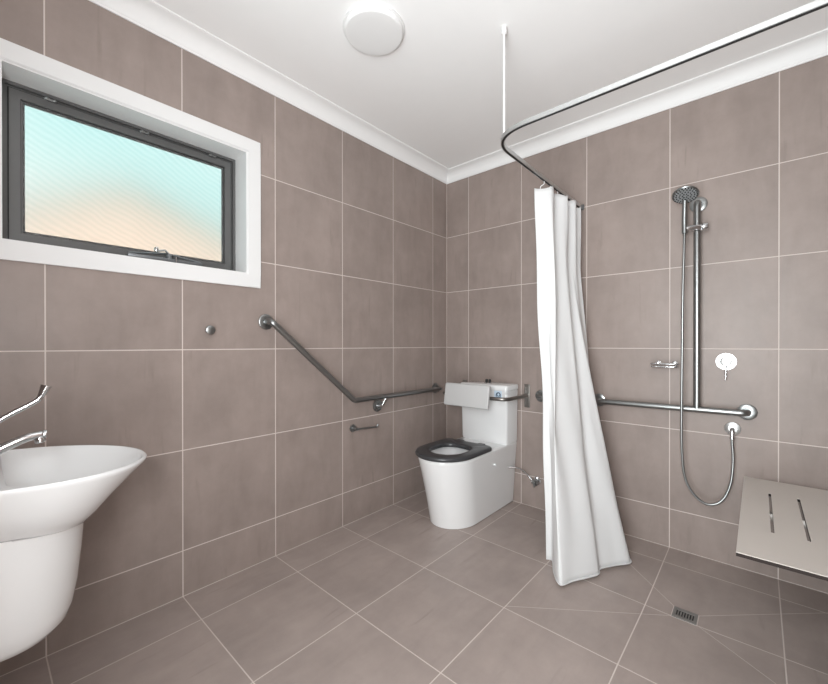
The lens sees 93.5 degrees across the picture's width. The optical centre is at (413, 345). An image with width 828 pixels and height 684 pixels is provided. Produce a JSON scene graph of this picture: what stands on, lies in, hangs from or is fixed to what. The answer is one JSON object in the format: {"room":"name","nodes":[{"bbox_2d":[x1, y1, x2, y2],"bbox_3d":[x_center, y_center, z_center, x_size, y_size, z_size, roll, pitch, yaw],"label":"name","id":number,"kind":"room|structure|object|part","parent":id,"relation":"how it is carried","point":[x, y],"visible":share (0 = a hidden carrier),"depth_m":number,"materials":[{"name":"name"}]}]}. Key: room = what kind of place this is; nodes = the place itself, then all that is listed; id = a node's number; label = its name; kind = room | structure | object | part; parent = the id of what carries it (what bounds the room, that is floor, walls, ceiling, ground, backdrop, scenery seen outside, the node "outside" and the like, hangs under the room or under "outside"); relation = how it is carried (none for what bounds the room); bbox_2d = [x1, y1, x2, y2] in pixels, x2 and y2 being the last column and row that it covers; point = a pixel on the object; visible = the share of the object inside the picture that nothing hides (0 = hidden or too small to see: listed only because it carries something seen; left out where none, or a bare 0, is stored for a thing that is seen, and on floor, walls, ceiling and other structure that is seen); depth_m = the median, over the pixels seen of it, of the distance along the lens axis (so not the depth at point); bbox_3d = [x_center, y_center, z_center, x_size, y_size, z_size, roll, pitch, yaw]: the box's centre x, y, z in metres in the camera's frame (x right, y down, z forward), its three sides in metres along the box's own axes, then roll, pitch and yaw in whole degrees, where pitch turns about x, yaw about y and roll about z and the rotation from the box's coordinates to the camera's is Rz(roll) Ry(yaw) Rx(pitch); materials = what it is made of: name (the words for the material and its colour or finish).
{"room":"accessible bathroom","nodes":[
{"label":"accessible bathroom","id":0,"kind":"room"},
{"bbox_2d":[0,0,446,676],"bbox_3d":[-0.735,-0.142,2.219,0.160,2.745,3.180,0,0,41],"label":"wall","id":1,"kind":"structure","parent":0,"point":[254,457],"depth_m":1.92,"materials":[{"name":"tile"}]},
{"bbox_2d":[0,38,260,287],"bbox_3d":[-1.181,-0.671,1.695,0.163,0.750,0.991,0,0,41],"label":"window","id":2,"kind":"structure","parent":1,"relation":"in","point":[96,173],"depth_m":1.65,"materials":[{"name":"white paint"}]},
{"bbox_3d":[-1.226,-0.671,1.734,0.044,0.606,0.847,0,0,41],"label":"frame","id":3,"kind":"part","parent":2,"relation":"part of","materials":[{"name":"grey metal"}]},
{"bbox_3d":[-1.231,-0.671,1.739,0.021,0.562,0.803,0,0,41],"label":"sash","id":4,"kind":"part","parent":2,"relation":"part of","materials":[{"name":"clear glass"}]},
{"bbox_3d":[-1.231,-0.671,1.739,0.006,0.490,0.731,0,0,41],"label":"pane","id":5,"kind":"part","parent":2,"relation":"part of","materials":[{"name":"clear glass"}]},
{"bbox_3d":[-1.137,-0.406,1.776,0.032,0.069,0.100,0,0,27],"label":"winder handle","id":6,"kind":"part","parent":2,"relation":"part of","materials":[{"name":"silver metal"}]},
{"bbox_2d":[205,326,214,333],"bbox_3d":[-0.956,-0.073,1.821,0.035,0.042,0.042,0,0,41],"label":"robe hook","id":7,"kind":"object","parent":1,"relation":"attached to","point":[209,329],"visible":1,"depth_m":1.81,"materials":[{"name":"silver metal"}]},
{"bbox_2d":[88,0,448,183],"bbox_3d":[-0.645,-1.375,2.135,0.082,0.079,2.860,0,0,41],"label":"trim","id":8,"kind":"structure","parent":1,"relation":"attached to","point":[149,15],"depth_m":1.97,"materials":[{"name":"paint"}]},
{"bbox_2d":[258,314,441,411],"bbox_3d":[-0.277,0.140,2.558,0.078,0.614,1.512,0,0,41],"label":"grab rail","id":9,"kind":"object","parent":1,"relation":"attached to","point":[266,321],"visible":1,"depth_m":2.29,"materials":[{"name":"silver metal"}]},
{"bbox_2d":[350,424,378,431],"bbox_3d":[-0.320,0.527,2.526,0.056,0.048,0.204,0,0,41],"label":"toilet roll holder","id":10,"kind":"object","parent":1,"relation":"attached to","point":[353,428],"visible":1,"depth_m":2.48,"materials":[{"name":"silver metal"}]},
{"bbox_3d":[-0.373,0.527,2.469,0.052,0.048,0.048,0,0,41],"label":"post","id":11,"kind":"part","parent":10,"relation":"part of","materials":[{"name":"silver metal"}]},
{"bbox_3d":[-0.299,0.531,2.521,0.013,0.025,0.184,0,0,43],"label":"arm","id":12,"kind":"part","parent":10,"relation":"part of","materials":[{"name":"silver metal"}]},
{"bbox_2d":[0,491,827,683],"bbox_3d":[0.209,1.194,1.388,2.360,0.124,2.860,0,0,41],"label":"floor","id":13,"kind":"structure","parent":0,"point":[389,595],"depth_m":1.60,"materials":[{"name":"tile"}]},
{"bbox_2d":[415,379,517,528],"bbox_3d":[0.339,0.688,2.636,0.396,0.881,0.808,0,0,41],"label":"toilet","id":14,"kind":"object","parent":13,"relation":"on","point":[468,478],"visible":0.98,"depth_m":2.55,"materials":[{"name":"white ceramic"}]},
{"bbox_3d":[0.224,0.677,2.510,0.386,0.028,0.467,0,0,41],"label":"seat","id":15,"kind":"part","parent":14,"relation":"part of","materials":[{"name":"grey plastic"}]},
{"bbox_3d":[0.546,0.295,2.870,0.396,0.039,0.164,0,0,41],"label":"cistern lid","id":16,"kind":"part","parent":14,"relation":"part of","materials":[{"name":"white ceramic"}]},
{"bbox_2d":[671,606,697,624],"bbox_3d":[1.157,1.154,1.663,0.086,0.008,0.078,0,0,41],"label":"floor drain","id":17,"kind":"object","parent":13,"relation":"on","point":[679,613],"depth_m":1.66,"materials":[{"name":"silver metal"}]},
{"bbox_2d":[153,0,827,167],"bbox_3d":[0.208,-1.472,1.380,2.680,0.120,3.180,0,0,41],"label":"ceiling","id":18,"kind":"structure","parent":0,"point":[439,93],"depth_m":1.88,"materials":[{"name":"paint"}]},
{"bbox_2d":[343,2,404,55],"bbox_3d":[-0.178,-1.398,1.735,0.276,0.031,0.276,0,0,41],"label":"recessed light","id":19,"kind":"object","parent":18,"relation":"in","point":[372,28],"visible":1,"depth_m":1.70,"materials":[{"name":"white plastic"}]},
{"bbox_2d":[501,25,506,35],"bbox_3d":[0.400,-1.397,1.726,0.024,0.034,0.024,0,0,41],"label":"bracket","id":20,"kind":"object","parent":18,"relation":"attached to","point":[504,27],"depth_m":1.72,"materials":[{"name":"white plastic"}]},
{"bbox_2d":[501,0,827,210],"bbox_3d":[1.168,-1.142,1.663,1.295,0.543,1.166,0,0,41],"label":"track","id":21,"kind":"object","parent":18,"relation":"hanging from","point":[816,5],"visible":0.94,"depth_m":1.28,"materials":[{"name":"metal"}]},
{"bbox_3d":[0.400,-1.155,1.727,0.010,0.517,0.010,0,0,41],"label":"drop rod","id":22,"kind":"part","parent":21,"relation":"part of","materials":[{"name":"white plastic"}]},
{"bbox_2d":[534,181,631,585],"bbox_3d":[0.911,0.126,2.086,0.413,2.010,0.677,0,0,41],"label":"shower curtain","id":23,"kind":"object","parent":21,"relation":"hanging from","point":[585,536],"visible":1,"depth_m":2.07,"materials":[{"name":"white fabric"}]},
{"bbox_2d":[447,55,827,593],"bbox_3d":[1.209,-0.144,2.515,2.680,2.745,0.160,0,0,41],"label":"wall","id":24,"kind":"structure","parent":0,"point":[756,150],"depth_m":2.16,"materials":[{"name":"tile"}]},
{"bbox_2d":[443,380,529,409],"bbox_3d":[0.485,0.352,2.804,0.570,0.172,0.368,0,0,41],"label":"padded backrest","id":25,"kind":"object","parent":24,"relation":"attached to","point":[456,394],"visible":1,"depth_m":2.68,"materials":[{"name":"plastic"}]},
{"bbox_3d":[0.497,0.353,2.818,0.555,0.025,0.320,0,0,41],"label":"rail","id":26,"kind":"part","parent":25,"relation":"part of","materials":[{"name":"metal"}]},
{"bbox_3d":[0.803,0.356,2.764,0.040,0.165,0.008,0,0,41],"label":"mounting plate","id":27,"kind":"part","parent":25,"relation":"part of","materials":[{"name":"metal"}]},
{"bbox_2d":[508,466,540,486],"bbox_3d":[0.774,0.912,2.729,0.225,0.122,0.068,0,0,24],"label":"valve","id":28,"kind":"object","parent":24,"relation":"attached to","point":[536,481],"visible":1,"depth_m":2.71,"materials":[{"name":"silver metal"}]},
{"bbox_3d":[0.833,0.951,2.684,0.046,0.046,0.033,0,0,41],"label":"tap handle","id":29,"kind":"part","parent":28,"relation":"part of","materials":[{"name":"silver metal"}]},
{"bbox_2d":[535,390,542,401],"bbox_3d":[0.960,0.349,2.578,0.355,0.080,0.078,0,0,41],"label":"grab rail","id":30,"kind":"object","parent":24,"relation":"attached to","point":[539,394],"visible":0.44,"depth_m":2.68,"materials":[{"name":"silver metal"}]},
{"bbox_2d":[447,28,827,183],"bbox_3d":[1.129,-1.376,2.421,2.360,0.079,0.082,0,0,41],"label":"trim","id":31,"kind":"structure","parent":24,"relation":"attached to","point":[814,46],"depth_m":2.18,"materials":[{"name":"paint"}]},
{"bbox_2d":[650,361,679,367],"bbox_3d":[1.399,0.103,2.169,0.135,0.034,0.108,0,0,41],"label":"soap holder","id":32,"kind":"object","parent":24,"relation":"attached to","point":[675,363],"visible":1,"depth_m":2.15,"materials":[{"name":"silver metal"}]},
{"bbox_2d":[595,197,757,419],"bbox_3d":[1.404,-0.211,2.183,0.787,1.185,0.078,0,0,41],"label":"grab rail","id":33,"kind":"object","parent":24,"relation":"attached to","point":[745,411],"visible":0.92,"depth_m":2.05,"materials":[{"name":"silver metal"}]},
{"bbox_2d":[672,186,734,505],"bbox_3d":[1.497,0.002,2.035,0.271,1.653,0.115,0,0,4],"label":"shower","id":34,"kind":"object","parent":33,"relation":"attached to","point":[683,195],"visible":0.99,"depth_m":2.05,"materials":[{"name":"silver metal"}]},
{"bbox_3d":[1.431,-0.680,2.057,0.026,0.171,0.039,0,0,30],"label":"handle","id":35,"kind":"part","parent":34,"relation":"part of","materials":[{"name":"silver metal"}]},
{"bbox_2d":[715,353,736,379],"bbox_3d":[1.619,0.107,2.020,0.088,0.136,0.040,0,0,41],"label":"shower mixer","id":36,"kind":"object","parent":24,"relation":"attached to","point":[725,361],"visible":1,"depth_m":2.02,"materials":[{"name":"metal"}]},
{"bbox_3d":[1.630,0.083,2.032,0.088,0.088,0.007,0,0,41],"label":"plate","id":37,"kind":"part","parent":36,"relation":"part of","materials":[{"name":"metal"}]},
{"bbox_2d":[724,422,740,438],"bbox_3d":[1.633,0.436,1.997,0.068,0.079,0.056,0,0,41],"label":"outlet","id":38,"kind":"object","parent":24,"relation":"attached to","point":[732,428],"visible":1,"depth_m":2.00,"materials":[{"name":"metal"}]},
{"bbox_3d":[-0.792,-0.136,0.253,2.360,2.745,0.160,0,0,41],"label":"wall","id":39,"kind":"structure","parent":0,"visible":0},
{"bbox_2d":[0,445,146,661],"bbox_3d":[-1.103,0.564,1.057,0.500,0.473,0.629,0,0,41],"label":"basin","id":40,"kind":"object","parent":39,"relation":"attached to","point":[48,494],"visible":1,"depth_m":1.01,"materials":[{"name":"white ceramic"}]},
{"bbox_2d":[0,384,51,454],"bbox_3d":[-1.122,0.219,1.034,0.056,0.219,0.237,0,0,41],"label":"mixer tap","id":41,"kind":"object","parent":40,"relation":"on","point":[38,437],"visible":1,"depth_m":1.08,"materials":[{"name":"silver metal"}]},
{"bbox_3d":[-1.114,0.277,1.044,0.030,0.073,0.189,0,0,41],"label":"spout","id":42,"kind":"part","parent":41,"relation":"part of","materials":[{"name":"silver metal"}]},
{"bbox_3d":[-1.121,0.188,1.035,0.050,0.157,0.234,0,0,41],"label":"lever","id":43,"kind":"part","parent":41,"relation":"part of","materials":[{"name":"silver metal"}]},
{"bbox_3d":[-1.103,0.420,1.057,0.500,0.186,0.629,0,0,41],"label":"bowl","id":44,"kind":"part","parent":40,"relation":"part of","materials":[{"name":"white ceramic"}]},
{"bbox_3d":[1.100,-0.138,0.489,0.160,2.745,3.020,0,0,41],"label":"wall","id":45,"kind":"structure","parent":0,"visible":0},
{"bbox_2d":[736,476,827,580],"bbox_3d":[1.508,0.702,1.430,0.471,0.140,0.943,0,0,41],"label":"bench","id":46,"kind":"object","parent":45,"relation":"attached to","point":[788,547],"visible":1,"depth_m":1.40,"materials":[{"name":"beige plastic"}]}
]}

